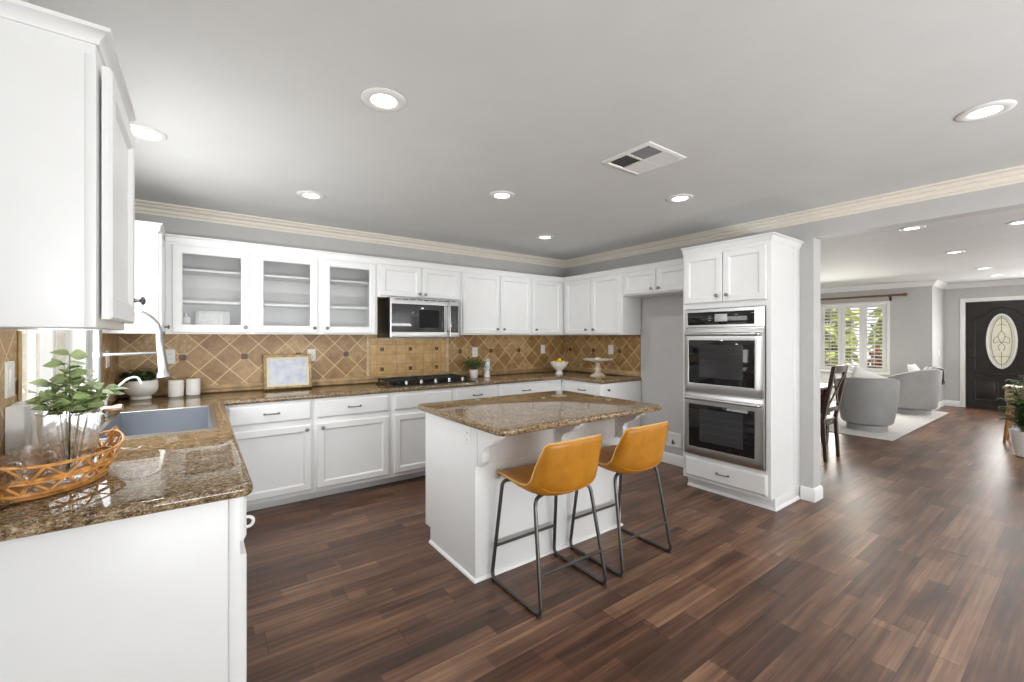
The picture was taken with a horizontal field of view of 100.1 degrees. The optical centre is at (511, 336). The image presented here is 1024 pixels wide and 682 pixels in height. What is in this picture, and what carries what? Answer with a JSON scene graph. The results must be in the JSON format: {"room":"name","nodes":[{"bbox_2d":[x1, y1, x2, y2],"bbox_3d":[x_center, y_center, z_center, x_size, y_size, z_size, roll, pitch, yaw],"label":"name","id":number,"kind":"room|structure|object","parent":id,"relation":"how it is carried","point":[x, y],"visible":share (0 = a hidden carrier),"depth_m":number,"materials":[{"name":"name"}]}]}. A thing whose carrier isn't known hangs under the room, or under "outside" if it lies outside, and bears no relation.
{"room":"kitchen","nodes":[
{"label":"kitchen","id":0,"kind":"room"},
{"bbox_2d":[0,329,104,394],"bbox_3d":[-0.776,0.163,0.072,0.150,2.440,7.830,0,0,-36],"label":"wall","id":1,"kind":"structure","parent":0,"point":[66,334],"depth_m":2.57,"materials":[{"name":"grey paint"}]},
{"bbox_2d":[0,330,118,454],"bbox_3d":[-2.180,0.224,2.141,0.018,0.490,2.789,0,0,-36],"label":"tile backsplash","id":2,"kind":"structure","parent":1,"relation":"attached to","point":[10,340],"depth_m":1.45,"materials":[{"name":"tile"}]},
{"bbox_2d":[5,361,14,397],"bbox_3d":[-1.628,0.138,1.393,0.008,0.116,0.072,0,0,-36],"label":"light switch","id":3,"kind":"object","parent":2,"relation":"attached to","point":[10,365],"visible":1,"depth_m":1.38,"materials":[{"name":"white plastic"}]},
{"bbox_2d":[5,400,40,454],"bbox_3d":[-1.633,0.328,1.436,0.052,0.220,0.155,0,0,-36],"label":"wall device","id":4,"kind":"object","parent":2,"relation":"attached to","point":[20,424],"visible":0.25,"depth_m":1.38,"materials":[{"name":"white plastic"}]},
{"bbox_2d":[106,350,109,367],"bbox_3d":[-2.715,0.148,2.884,0.008,0.116,0.120,0,0,-36],"label":"light switch","id":5,"kind":"object","parent":2,"relation":"attached to","point":[107,351],"visible":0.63,"depth_m":2.87,"materials":[{"name":"white plastic"}]},
{"bbox_2d":[38,330,87,402],"bbox_3d":[-2.166,-0.162,2.047,0.130,1.150,1.480,0,0,-36],"label":"window","id":6,"kind":"structure","parent":1,"relation":"in","point":[46,339],"depth_m":2.01,"materials":[{"name":"white glass"}]},
{"bbox_2d":[0,0,145,329],"bbox_3d":[-1.253,-0.386,1.167,0.358,0.727,0.528,0,0,-36],"label":"upper cabinet","id":7,"kind":"object","parent":1,"relation":"attached to","point":[67,140],"visible":1,"depth_m":1.02,"materials":[{"name":"white paint"}]},
{"bbox_2d":[102,220,169,333],"bbox_3d":[-2.677,-0.395,3.097,0.330,0.745,0.697,0,0,-36],"label":"upper cabinet","id":8,"kind":"object","parent":1,"relation":"attached to","point":[149,236],"visible":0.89,"depth_m":2.87,"materials":[{"name":"white paint"}]},
{"bbox_2d":[122,379,158,399],"bbox_3d":[-2.793,0.398,3.230,0.208,0.142,0.208,0,0,-36],"label":"pot","id":9,"kind":"object","parent":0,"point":[136,391],"depth_m":3.17,"materials":[{"name":"white ceramic"}]},
{"bbox_2d":[118,213,565,395],"bbox_3d":[-1.179,0.163,4.716,4.970,2.440,0.150,0,0,-36],"label":"wall","id":10,"kind":"structure","parent":0,"point":[176,226],"depth_m":4.17,"materials":[{"name":"grey paint"}]},
{"bbox_2d":[165,234,251,333],"bbox_3d":[-2.438,-0.395,3.470,0.557,0.745,0.360,0,0,-36],"label":"upper cabinet","id":11,"kind":"object","parent":10,"relation":"attached to","point":[202,274],"visible":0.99,"depth_m":3.48,"materials":[{"name":"white paint"}]},
{"bbox_2d":[182,312,190,324],"bbox_3d":[-2.572,-0.117,3.385,0.060,0.153,0.059,0,0,-36],"label":"bottle","id":12,"kind":"object","parent":11,"relation":"in","point":[186,319],"visible":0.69,"depth_m":3.37,"materials":[{"name":"plastic"}]},
{"bbox_2d":[182,268,240,277],"bbox_3d":[-2.448,-0.517,3.504,0.460,0.018,0.267,0,0,-36],"label":"shelf","id":13,"kind":"object","parent":11,"relation":"attached to","point":[186,273],"depth_m":3.50,"materials":[{"name":"white paint"}]},
{"bbox_2d":[182,300,240,306],"bbox_3d":[-2.448,-0.272,3.504,0.460,0.018,0.267,0,0,-36],"label":"shelf","id":14,"kind":"object","parent":11,"relation":"attached to","point":[185,303],"depth_m":3.49,"materials":[{"name":"white paint"}]},
{"bbox_2d":[195,311,229,324],"bbox_3d":[-2.437,-0.123,3.496,0.230,0.178,0.093,0,0,-36],"label":"packet","id":15,"kind":"object","parent":11,"relation":"in","point":[201,317],"visible":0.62,"depth_m":3.48,"materials":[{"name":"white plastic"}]},
{"bbox_2d":[252,243,377,334],"bbox_3d":[-1.794,-0.395,3.939,1.036,0.745,0.360,0,0,-36],"label":"upper cabinet","id":16,"kind":"object","parent":10,"relation":"attached to","point":[295,290],"visible":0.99,"depth_m":3.91,"materials":[{"name":"white paint"}]},
{"bbox_2d":[264,274,309,282],"bbox_3d":[-2.024,-0.517,3.813,0.441,0.018,0.267,0,0,-36],"label":"shelf","id":17,"kind":"object","parent":16,"relation":"attached to","point":[267,278],"depth_m":3.80,"materials":[{"name":"white paint"}]},
{"bbox_2d":[264,303,309,308],"bbox_3d":[-2.024,-0.272,3.813,0.441,0.018,0.267,0,0,-36],"label":"shelf","id":18,"kind":"object","parent":16,"relation":"attached to","point":[266,305],"depth_m":3.85,"materials":[{"name":"white paint"}]},
{"bbox_2d":[330,279,368,286],"bbox_3d":[-1.603,-0.517,4.120,0.436,0.018,0.267,0,0,-36],"label":"shelf","id":19,"kind":"object","parent":16,"relation":"attached to","point":[333,283],"depth_m":4.10,"materials":[{"name":"white paint"}]},
{"bbox_2d":[330,306,368,310],"bbox_3d":[-1.603,-0.272,4.120,0.436,0.018,0.267,0,0,-36],"label":"shelf","id":20,"kind":"object","parent":16,"relation":"attached to","point":[332,308],"depth_m":4.13,"materials":[{"name":"white paint"}]},
{"bbox_2d":[119,334,565,397],"bbox_3d":[-1.127,0.041,4.645,4.647,0.854,0.024,0,0,-36],"label":"tile backsplash","id":21,"kind":"structure","parent":10,"relation":"attached to","point":[222,362],"depth_m":4.19,"materials":[{"name":"tile"}]},
{"bbox_2d":[165,349,174,363],"bbox_3d":[-2.754,0.159,3.456,0.066,0.116,0.008,0,0,-36],"label":"wall outlet","id":22,"kind":"object","parent":21,"relation":"attached to","point":[170,353],"visible":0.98,"depth_m":3.46,"materials":[{"name":"white plastic"}]},
{"bbox_2d":[307,349,315,360],"bbox_3d":[-1.904,0.173,4.076,0.072,0.116,0.008,0,0,-36],"label":"wall outlet","id":23,"kind":"object","parent":21,"relation":"attached to","point":[312,352],"visible":0.93,"depth_m":4.08,"materials":[{"name":"white plastic"}]},
{"bbox_2d":[472,347,477,356],"bbox_3d":[-0.441,0.183,5.142,0.072,0.116,0.008,0,0,-36],"label":"wall outlet","id":24,"kind":"object","parent":21,"relation":"attached to","point":[474,349],"visible":0.99,"depth_m":5.14,"materials":[{"name":"white plastic"}]},
{"bbox_2d":[377,257,461,300],"bbox_3d":[-1.009,-0.577,4.517,0.914,0.380,0.370,0,0,-36],"label":"upper cabinet","id":25,"kind":"object","parent":10,"relation":"attached to","point":[395,277],"visible":0.95,"depth_m":4.36,"materials":[{"name":"white paint"}]},
{"bbox_2d":[377,297,459,337],"bbox_3d":[-0.962,-0.189,4.487,0.766,0.391,0.441,0,0,-36],"label":"microwave","id":26,"kind":"object","parent":25,"relation":"attached to","point":[397,317],"visible":0.98,"depth_m":4.32,"materials":[{"name":"silver metal"}]},
{"bbox_2d":[460,266,531,334],"bbox_3d":[-0.243,-0.395,5.075,0.981,0.745,0.370,0,0,-36],"label":"upper cabinet","id":27,"kind":"object","parent":10,"relation":"attached to","point":[492,302],"visible":0.94,"depth_m":4.93,"materials":[{"name":"white paint"}]},
{"bbox_2d":[531,274,563,334],"bbox_3d":[0.372,-0.395,5.524,0.542,0.745,0.370,0,0,-36],"label":"upper cabinet","id":28,"kind":"object","parent":10,"relation":"attached to","point":[547,292],"visible":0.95,"depth_m":5.40,"materials":[{"name":"white paint"}]},
{"bbox_2d":[28,0,1023,288],"bbox_3d":[3.938,-1.117,4.479,12.960,0.120,9.700,0,0,-36],"label":"ceiling","id":29,"kind":"structure","parent":0,"point":[773,108],"depth_m":2.02,"materials":[{"name":"grey paint"}]},
{"bbox_2d":[130,123,166,141],"bbox_3d":[-1.907,-1.052,2.217,0.194,0.010,0.194,0,0,-36],"label":"recessed light","id":30,"kind":"object","parent":29,"relation":"in","point":[142,132],"visible":0.81,"depth_m":2.22,"materials":[{"name":"white plastic"}]},
{"bbox_2d":[296,191,324,199],"bbox_3d":[-1.498,-1.052,3.198,0.194,0.010,0.194,0,0,-36],"label":"recessed light","id":31,"kind":"object","parent":29,"relation":"in","point":[311,195],"visible":1,"depth_m":3.19,"materials":[{"name":"white plastic"}]},
{"bbox_2d":[361,87,405,111],"bbox_3d":[-0.571,-1.052,1.915,0.194,0.010,0.194,0,0,-36],"label":"recessed light","id":32,"kind":"object","parent":29,"relation":"in","point":[376,98],"visible":1,"depth_m":1.90,"materials":[{"name":"white plastic"}]},
{"bbox_2d":[489,191,514,199],"bbox_3d":[-0.074,-1.052,3.199,0.194,0.010,0.194,0,0,-36],"label":"recessed light","id":33,"kind":"object","parent":29,"relation":"in","point":[498,195],"visible":1,"depth_m":3.19,"materials":[{"name":"white plastic"}]},
{"bbox_2d":[536,235,553,239],"bbox_3d":[0.349,-1.052,4.543,0.194,0.010,0.194,0,0,-36],"label":"recessed light","id":34,"kind":"object","parent":29,"relation":"in","point":[542,237],"visible":1,"depth_m":4.53,"materials":[{"name":"white plastic"}]},
{"bbox_2d":[601,141,685,175],"bbox_3d":[0.782,-1.052,2.558,0.350,0.010,0.346,0,0,-36],"label":"ceiling vent","id":35,"kind":"object","parent":29,"relation":"in","point":[649,156],"visible":1,"depth_m":2.54,"materials":[{"name":"white plastic"}]},
{"bbox_2d":[666,194,693,202],"bbox_3d":[1.279,-1.052,3.267,0.194,0.010,0.194,0,0,-36],"label":"recessed light","id":36,"kind":"object","parent":29,"relation":"in","point":[678,198],"visible":1,"depth_m":3.25,"materials":[{"name":"white plastic"}]},
{"bbox_2d":[898,225,925,230],"bbox_3d":[3.879,-1.052,4.163,0.194,0.010,0.194,0,0,-36],"label":"recessed light","id":37,"kind":"object","parent":29,"relation":"in","point":[917,227],"visible":1,"depth_m":4.15,"materials":[{"name":"white plastic"}]},
{"bbox_2d":[943,250,964,253],"bbox_3d":[5.509,-1.052,5.345,0.194,0.010,0.194,0,0,-36],"label":"recessed light","id":38,"kind":"object","parent":29,"relation":"in","point":[960,251],"visible":1,"depth_m":5.34,"materials":[{"name":"white plastic"}]},
{"bbox_2d":[955,100,1016,121],"bbox_3d":[2.214,-1.052,2.008,0.194,0.010,0.194,0,0,-36],"label":"recessed light","id":39,"kind":"object","parent":29,"relation":"in","point":[995,108],"visible":1,"depth_m":2.00,"materials":[{"name":"white plastic"}]},
{"bbox_2d":[1006,220,1023,224],"bbox_3d":[4.676,-1.052,3.940,0.194,0.010,0.194,0,0,-36],"label":"recessed light","id":40,"kind":"object","parent":29,"relation":"in","point":[1017,222],"visible":1,"depth_m":3.95,"materials":[{"name":"white plastic"}]},
{"bbox_2d":[244,406,1023,681],"bbox_3d":[3.938,1.443,4.479,12.960,0.120,9.700,0,0,-36],"label":"floor","id":41,"kind":"structure","parent":0,"point":[908,566],"depth_m":2.36,"materials":[{"name":"brown wood"}]},
{"bbox_2d":[0,496,254,681],"bbox_3d":[-1.285,0.945,1.467,0.664,0.872,0.624,0,0,-36],"label":"base cabinet","id":42,"kind":"object","parent":41,"relation":"on","point":[160,596],"visible":0.78,"depth_m":1.23,"materials":[{"name":"white paint"}]},
{"bbox_2d":[225,399,313,511],"bbox_3d":[-2.040,0.945,3.576,0.610,0.872,0.658,0,0,-36],"label":"base cabinet","id":43,"kind":"object","parent":41,"relation":"on","point":[275,440],"visible":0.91,"depth_m":3.37,"materials":[{"name":"white paint"}]},
{"bbox_2d":[310,393,390,498],"bbox_3d":[-1.530,0.945,3.948,0.651,0.872,0.658,0,0,-36],"label":"base cabinet","id":44,"kind":"object","parent":41,"relation":"on","point":[352,434],"visible":0.91,"depth_m":3.71,"materials":[{"name":"white paint"}]},
{"bbox_2d":[385,388,452,483],"bbox_3d":[-1.010,0.945,4.327,0.634,0.872,0.656,0,0,-36],"label":"base cabinet","id":45,"kind":"object","parent":41,"relation":"on","point":[408,423],"visible":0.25,"depth_m":4.02,"materials":[{"name":"white paint"}]},
{"bbox_2d":[453,384,498,400],"bbox_3d":[-0.528,0.945,4.678,0.556,0.872,0.658,0,0,-36],"label":"drawer","id":46,"kind":"object","parent":41,"relation":"on","point":[472,392],"visible":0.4,"depth_m":4.42,"materials":[{"name":"white paint"}]},
{"bbox_2d":[499,379,560,395],"bbox_3d":[0.064,0.945,5.109,0.906,0.872,0.658,0,0,-36],"label":"base cabinet","id":47,"kind":"object","parent":41,"relation":"on","point":[548,385],"visible":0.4,"depth_m":4.84,"materials":[{"name":"white paint"}]},
{"bbox_2d":[426,412,644,583],"bbox_3d":[0.153,0.945,2.980,1.270,0.873,0.940,0,0,-36],"label":"kitchen island","id":48,"kind":"object","parent":41,"relation":"on","point":[463,484],"visible":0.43,"depth_m":2.64,"materials":[{"name":"white paint"}]},
{"bbox_2d":[465,428,469,444],"bbox_3d":[-0.258,0.576,2.482,0.008,0.090,0.055,0,0,-36],"label":"wall outlet","id":49,"kind":"object","parent":48,"relation":"attached to","point":[467,431],"visible":1,"depth_m":2.48,"materials":[{"name":"white plastic"}]},
{"bbox_2d":[418,390,661,436],"bbox_3d":[0.188,0.489,2.980,1.370,0.040,1.045,0,0,-36],"label":"island countertop","id":50,"kind":"structure","parent":48,"relation":"on","point":[507,415],"depth_m":2.73,"materials":[{"name":"brown stone"}]},
{"bbox_2d":[491,434,606,618],"bbox_3d":[0.212,0.952,2.405,0.499,0.861,0.495,0,0,-36],"label":"bar stool","id":51,"kind":"object","parent":41,"relation":"on","point":[569,466],"visible":1,"depth_m":2.22,"materials":[{"name":"orange leather"}]},
{"bbox_2d":[562,379,640,428],"bbox_3d":[1.034,0.945,5.042,0.684,0.872,0.696,0,0,-36],"label":"base cabinet","id":52,"kind":"object","parent":41,"relation":"on","point":[631,390],"visible":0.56,"depth_m":4.84,"materials":[{"name":"white paint"}]},
{"bbox_2d":[0,370,641,541],"bbox_3d":[-0.299,0.489,3.509,4.668,0.040,2.835,0,0,-36],"label":"countertop","id":53,"kind":"structure","parent":52,"relation":"on","point":[152,474],"depth_m":1.52,"materials":[{"name":"brown stone"}]},
{"bbox_2d":[0,425,124,503],"bbox_3d":[-1.432,0.398,1.351,0.245,0.139,0.495,0,0,-8],"label":"wicker basket","id":54,"kind":"object","parent":53,"relation":"on","point":[100,468],"visible":0.71,"depth_m":1.29,"materials":[{"name":"brown wicker"}]},
{"bbox_2d":[0,455,27,507],"bbox_3d":[-1.387,0.394,1.169,0.106,0.130,0.076,0,0,-36],"label":"glass mug","id":55,"kind":"object","parent":54,"relation":"in","point":[6,479],"visible":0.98,"depth_m":1.17,"materials":[{"name":"glass"}]},
{"bbox_2d":[9,444,60,493],"bbox_3d":[-1.403,0.392,1.267,0.110,0.135,0.079,0,0,-36],"label":"glass mug","id":56,"kind":"object","parent":54,"relation":"in","point":[37,454],"visible":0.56,"depth_m":1.25,"materials":[{"name":"glass"}]},
{"bbox_2d":[34,407,102,482],"bbox_3d":[-1.441,0.349,1.398,0.156,0.219,0.156,0,0,-36],"label":"glass vase","id":57,"kind":"object","parent":54,"relation":"in","point":[72,435],"visible":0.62,"depth_m":1.35,"materials":[{"name":"clear glass"}]},
{"bbox_2d":[24,349,128,414],"bbox_3d":[-1.427,0.239,1.417,0.191,0.401,0.241,0,0,38],"label":"eucalyptus sprigs","id":58,"kind":"object","parent":57,"relation":"in","point":[83,398],"visible":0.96,"depth_m":1.39,"materials":[{"name":"green plant"}]},
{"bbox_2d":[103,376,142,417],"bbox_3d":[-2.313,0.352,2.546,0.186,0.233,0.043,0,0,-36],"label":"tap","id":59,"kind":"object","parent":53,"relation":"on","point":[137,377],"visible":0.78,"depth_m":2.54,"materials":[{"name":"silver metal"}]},
{"bbox_2d":[92,309,171,421],"bbox_3d":[-2.163,0.154,2.445,0.352,0.630,0.068,0,0,-36],"label":"kitchen faucet","id":60,"kind":"object","parent":53,"relation":"on","point":[97,354],"visible":0.67,"depth_m":2.45,"materials":[{"name":"silver metal"}]},
{"bbox_2d":[117,368,158,399],"bbox_3d":[-2.795,0.352,3.227,0.261,0.234,0.266,0,0,-36],"label":"potted succulent","id":61,"kind":"object","parent":53,"relation":"on","point":[150,385],"visible":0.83,"depth_m":3.18,"materials":[{"name":"ceramic"}]},
{"bbox_2d":[99,405,216,440],"bbox_3d":[-1.966,0.565,2.409,0.490,0.204,0.900,0,0,-36],"label":"sink","id":62,"kind":"object","parent":53,"relation":"in","point":[196,418],"visible":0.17,"depth_m":2.71,"materials":[{"name":"silver metal"}]},
{"bbox_2d":[168,380,183,396],"bbox_3d":[-2.643,0.405,3.376,0.100,0.128,0.100,0,0,-36],"label":"canister","id":63,"kind":"object","parent":53,"relation":"on","point":[175,387],"visible":1,"depth_m":3.34,"materials":[{"name":"white ceramic"}]},
{"bbox_2d":[186,378,199,395],"bbox_3d":[-2.577,0.403,3.468,0.096,0.132,0.096,0,0,-36],"label":"canister","id":64,"kind":"object","parent":53,"relation":"on","point":[192,384],"visible":1,"depth_m":3.43,"materials":[{"name":"white ceramic"}]},
{"bbox_2d":[263,354,311,389],"bbox_3d":[-2.040,0.315,3.911,0.390,0.309,0.079,0,0,-36],"label":"framed picture","id":65,"kind":"object","parent":53,"relation":"on","point":[286,371],"visible":0.99,"depth_m":3.90,"materials":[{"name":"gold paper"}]},
{"bbox_2d":[269,359,306,384],"bbox_3d":[-2.041,0.315,3.913,0.312,0.229,0.044,0,0,-36],"label":"print","id":66,"kind":"object","parent":65,"relation":"attached to","point":[281,371],"depth_m":3.91},
{"bbox_2d":[375,374,474,386],"bbox_3d":[-0.888,0.443,4.445,0.890,0.050,0.500,0,0,-36],"label":"gas cooktop","id":67,"kind":"object","parent":53,"relation":"in","point":[443,378],"visible":1,"depth_m":4.36,"materials":[{"name":"black metal"}]},
{"bbox_2d":[464,356,483,377],"bbox_3d":[-0.433,0.347,4.884,0.249,0.244,0.237,0,0,-36],"label":"herb pot","id":68,"kind":"object","parent":53,"relation":"on","point":[473,366],"visible":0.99,"depth_m":4.85,"materials":[{"name":"white ceramic"}]},
{"bbox_2d":[483,358,489,376],"bbox_3d":[-0.292,0.360,4.984,0.080,0.218,0.079,0,0,-36],"label":"bird figurine","id":69,"kind":"object","parent":53,"relation":"on","point":[486,367],"visible":1,"depth_m":4.96,"materials":[{"name":"white ceramic"}]},
{"bbox_2d":[550,361,567,374],"bbox_3d":[0.591,0.390,5.361,0.233,0.158,0.233,0,0,-36],"label":"pedestal bowl","id":70,"kind":"object","parent":53,"relation":"on","point":[558,366],"visible":0.94,"depth_m":5.30,"materials":[{"name":"white ceramic"}]},
{"bbox_2d":[583,358,612,376],"bbox_3d":[1.016,0.364,5.084,0.356,0.210,0.356,0,0,-36],"label":"cake stand","id":71,"kind":"object","parent":53,"relation":"on","point":[597,373],"visible":0.98,"depth_m":5.03,"materials":[{"name":"ceramic"}]},
{"bbox_2d":[569,421,671,577],"bbox_3d":[0.707,0.952,2.766,0.499,0.861,0.495,0,0,-36],"label":"bar stool","id":72,"kind":"object","parent":41,"relation":"on","point":[639,449],"visible":0.8,"depth_m":2.57,"materials":[{"name":"orange leather"}]},
{"bbox_2d":[681,232,803,511],"bbox_3d":[2.014,0.285,3.797,0.590,2.194,0.791,0,0,-36],"label":"tall cabinet","id":73,"kind":"object","parent":41,"relation":"on","point":[761,269],"visible":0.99,"depth_m":3.56,"materials":[{"name":"white paint"}]},
{"bbox_2d":[684,306,765,470],"bbox_3d":[1.795,0.406,3.665,0.136,1.303,0.686,0,0,-36],"label":"double oven","id":74,"kind":"object","parent":73,"relation":"in","point":[725,348],"visible":1,"depth_m":3.62,"materials":[{"name":"metal"}]},
{"bbox_2d":[820,383,833,442],"bbox_3d":[3.248,1.003,5.560,1.700,0.760,1.100,0,0,-36],"label":"dining table","id":75,"kind":"object","parent":41,"relation":"on","point":[823,387],"visible":0.16,"depth_m":5.61,"materials":[{"name":"brown wood"}]},
{"bbox_2d":[820,365,848,462],"bbox_3d":[3.510,0.850,4.997,0.440,1.065,0.569,0,0,-36],"label":"dining chair","id":76,"kind":"object","parent":41,"relation":"on","point":[825,419],"visible":0.55,"depth_m":4.78,"materials":[{"name":"brown wood"}]},
{"bbox_2d":[829,401,947,440],"bbox_3d":[5.583,1.376,7.917,3.550,0.014,2.980,0,0,-36],"label":"area rug","id":77,"kind":"object","parent":41,"relation":"on","point":[904,424],"visible":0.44,"depth_m":6.55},
{"bbox_2d":[836,377,899,431],"bbox_3d":[5.262,0.978,6.355,0.744,0.780,0.674,0,0,26],"label":"armchair","id":78,"kind":"object","parent":77,"relation":"on","point":[867,404],"visible":0.94,"depth_m":6.12,"materials":[{"name":"grey fabric"}]},
{"bbox_2d":[851,366,885,377],"bbox_3d":[5.311,0.728,6.432,0.603,0.588,0.182,0,0,24],"label":"throw pillow","id":79,"kind":"object","parent":78,"relation":"on","point":[858,372],"visible":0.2,"depth_m":6.45,"materials":[{"name":"fabric"}]},
{"bbox_2d":[887,369,942,414],"bbox_3d":[7.232,0.968,7.767,0.877,0.800,0.795,0,0,-34],"label":"armchair","id":80,"kind":"object","parent":77,"relation":"on","point":[919,392],"visible":0.73,"depth_m":7.44,"materials":[{"name":"grey fabric"}]},
{"bbox_2d":[907,364,919,371],"bbox_3d":[7.268,0.703,7.685,0.460,0.423,0.218,0,0,-34],"label":"throw pillow","id":81,"kind":"object","parent":80,"relation":"on","point":[913,367],"visible":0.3,"depth_m":7.63,"materials":[{"name":"fabric"}]},
{"bbox_2d":[924,366,944,384],"bbox_3d":[7.570,0.698,7.696,0.196,0.316,0.394,0,0,17],"label":"throw blanket","id":82,"kind":"object","parent":80,"relation":"on","point":[926,367],"visible":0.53,"depth_m":7.58,"materials":[{"name":"fabric"}]},
{"bbox_2d":[996,375,1023,457],"bbox_3d":[5.957,0.914,4.925,0.462,0.938,0.534,0,0,33],"label":"potted fern","id":83,"kind":"object","parent":41,"relation":"on","point":[1016,435],"visible":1,"depth_m":4.97,"materials":[{"name":"green plant"}]},
{"bbox_2d":[1003,385,1023,442],"bbox_3d":[6.920,1.016,5.170,0.444,0.737,1.305,0,0,-36],"label":"console table","id":84,"kind":"object","parent":41,"relation":"on","point":[1008,424],"visible":0.58,"depth_m":5.57,"materials":[{"name":"brown wood"}]},
{"bbox_2d":[566,182,1023,496],"bbox_3d":[2.657,0.163,3.545,0.150,2.440,9.400,0,0,-36],"label":"wall","id":85,"kind":"structure","parent":0,"point":[661,373],"depth_m":3.66,"materials":[{"name":"grey paint"}]},
{"bbox_2d":[21,0,1023,267],"bbox_3d":[1.171,-1.011,1.491,4.670,0.091,7.830,0,0,-36],"label":"crown molding","id":86,"kind":"structure","parent":85,"relation":"attached to","point":[1012,175],"depth_m":3.78,"materials":[{"name":"beige paint"}]},
{"bbox_2d":[564,268,640,334],"bbox_3d":[1.063,-0.395,5.264,0.370,0.745,0.964,0,0,-36],"label":"upper cabinet","id":87,"kind":"object","parent":85,"relation":"attached to","point":[595,303],"visible":0.98,"depth_m":5.05,"materials":[{"name":"white paint"}]},
{"bbox_2d":[566,335,640,376],"bbox_3d":[1.126,0.223,5.504,0.016,0.490,1.250,0,0,-36],"label":"tile backsplash","id":88,"kind":"structure","parent":85,"relation":"attached to","point":[626,356],"depth_m":5.41,"materials":[{"name":"tile"}]},
{"bbox_2d":[608,345,612,353],"bbox_3d":[1.230,0.159,5.351,0.008,0.116,0.080,0,0,-36],"label":"light switch","id":89,"kind":"object","parent":88,"relation":"attached to","point":[610,347],"visible":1,"depth_m":5.35,"materials":[{"name":"white plastic"}]},
{"bbox_2d":[622,258,682,297],"bbox_3d":[1.602,-0.610,4.526,0.370,0.315,0.864,0,0,-36],"label":"upper cabinet","id":90,"kind":"object","parent":85,"relation":"attached to","point":[663,278],"visible":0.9,"depth_m":4.46,"materials":[{"name":"white paint"}]},
{"bbox_2d":[666,431,681,448],"bbox_3d":[1.743,1.115,4.648,0.026,0.155,0.190,0,0,-36],"label":"recessed wall box","id":91,"kind":"object","parent":85,"relation":"attached to","point":[673,439],"visible":0.96,"depth_m":4.64,"materials":[{"name":"white plastic"}]},
{"bbox_2d":[662,452,822,502],"bbox_3d":[1.979,1.327,4.476,0.180,0.112,2.097,0,0,-36],"label":"baseboard","id":92,"kind":"structure","parent":85,"relation":"attached to","point":[815,494],"depth_m":3.66,"materials":[{"name":"white paint"}]},
{"bbox_2d":[820,286,933,394],"bbox_3d":[6.716,0.163,9.758,0.150,2.440,4.140,0,0,-36],"label":"wall","id":93,"kind":"structure","parent":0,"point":[911,315],"depth_m":8.33,"materials":[{"name":"grey paint"}]},
{"bbox_2d":[820,301,889,374],"bbox_3d":[7.090,0.018,9.207,0.174,1.470,1.590,0,0,-36],"label":"window","id":94,"kind":"structure","parent":93,"relation":"attached to","point":[885,305],"depth_m":8.93,"materials":[{"name":"white paint"}]},
{"bbox_2d":[820,293,907,300],"bbox_3d":[6.925,-0.785,9.245,0.116,0.136,2.415,0,0,-36],"label":"curtain rod","id":95,"kind":"object","parent":93,"relation":"attached to","point":[900,294],"visible":0.64,"depth_m":8.72,"materials":[{"name":"brown wood"}]},
{"bbox_2d":[820,279,1023,293],"bbox_3d":[6.528,-1.007,8.404,12.240,0.099,5.236,0,0,14],"label":"crown molding","id":96,"kind":"structure","parent":93,"relation":"attached to","point":[937,283],"depth_m":8.37,"materials":[{"name":"white paint"}]},
{"bbox_2d":[934,286,943,401],"bbox_3d":[8.376,0.163,8.499,1.050,2.440,0.150,0,0,-36],"label":"wall","id":97,"kind":"structure","parent":0,"point":[938,292],"depth_m":8.40,"materials":[{"name":"grey paint"}]},
{"bbox_2d":[830,395,959,410],"bbox_3d":[7.168,1.327,9.889,1.065,0.112,4.260,0,0,-36],"label":"baseboard","id":98,"kind":"structure","parent":97,"relation":"attached to","point":[944,402],"depth_m":8.55,"materials":[{"name":"white paint"}]},
{"bbox_2d":[944,284,1023,406],"bbox_3d":[10.333,0.163,6.578,0.150,2.440,5.260,0,0,-36],"label":"wall","id":99,"kind":"structure","parent":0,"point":[952,297],"depth_m":8.53,"materials":[{"name":"grey paint"}]},
{"bbox_2d":[960,296,1023,406],"bbox_3d":[9.165,0.315,8.038,0.018,2.135,1.085,0,0,-36],"label":"door frame","id":100,"kind":"structure","parent":99,"relation":"attached to","point":[962,301],"depth_m":8.43,"materials":[{"name":"white paint"}]},
{"bbox_2d":[966,300,1023,411],"bbox_3d":[9.190,0.354,8.056,0.108,2.055,0.927,0,0,-36],"label":"door","id":101,"kind":"structure","parent":99,"relation":"attached to","point":[994,329],"depth_m":8.15,"materials":[{"name":"black paint"}]},
{"bbox_2d":[1008,428,1023,457],"bbox_3d":[5.950,1.233,4.943,0.312,0.300,0.312,0,0,-36],"label":"pot","id":102,"kind":"object","parent":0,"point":[1016,435],"depth_m":4.94,"materials":[{"name":"white ceramic"}]},
{"label":"outside","id":103,"kind":"structure","parent":0,"visible":0},
{"bbox_3d":[5.253,1.698,3.828,31.000,0.370,28.000,0,0,-36],"label":"ground","id":104,"kind":"structure","parent":103,"visible":0},
{"bbox_2d":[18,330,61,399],"bbox_3d":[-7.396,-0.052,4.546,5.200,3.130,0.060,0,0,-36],"label":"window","id":105,"kind":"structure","parent":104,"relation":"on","point":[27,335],"depth_m":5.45,"materials":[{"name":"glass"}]},
{"bbox_2d":[825,308,858,366],"bbox_3d":[9.336,-0.042,12.723,1.856,3.394,1.821,0,0,-36],"label":"shrub","id":106,"kind":"object","parent":104,"relation":"on","point":[847,356],"visible":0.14,"depth_m":12.23,"materials":[{"name":"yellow plant"}]},
{"bbox_2d":[867,307,881,363],"bbox_3d":[9.878,0.174,10.848,1.718,2.888,1.733,0,0,-36],"label":"shrub","id":107,"kind":"object","parent":104,"relation":"on","point":[869,339],"visible":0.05,"depth_m":11.03,"materials":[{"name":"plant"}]},
{"bbox_2d":[867,349,881,367],"bbox_3d":[8.490,0.899,9.945,0.859,1.252,0.883,0,0,3],"label":"flowering shrub","id":108,"kind":"object","parent":104,"relation":"on","point":[879,357],"visible":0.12,"depth_m":9.91,"materials":[{"name":"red plant"}]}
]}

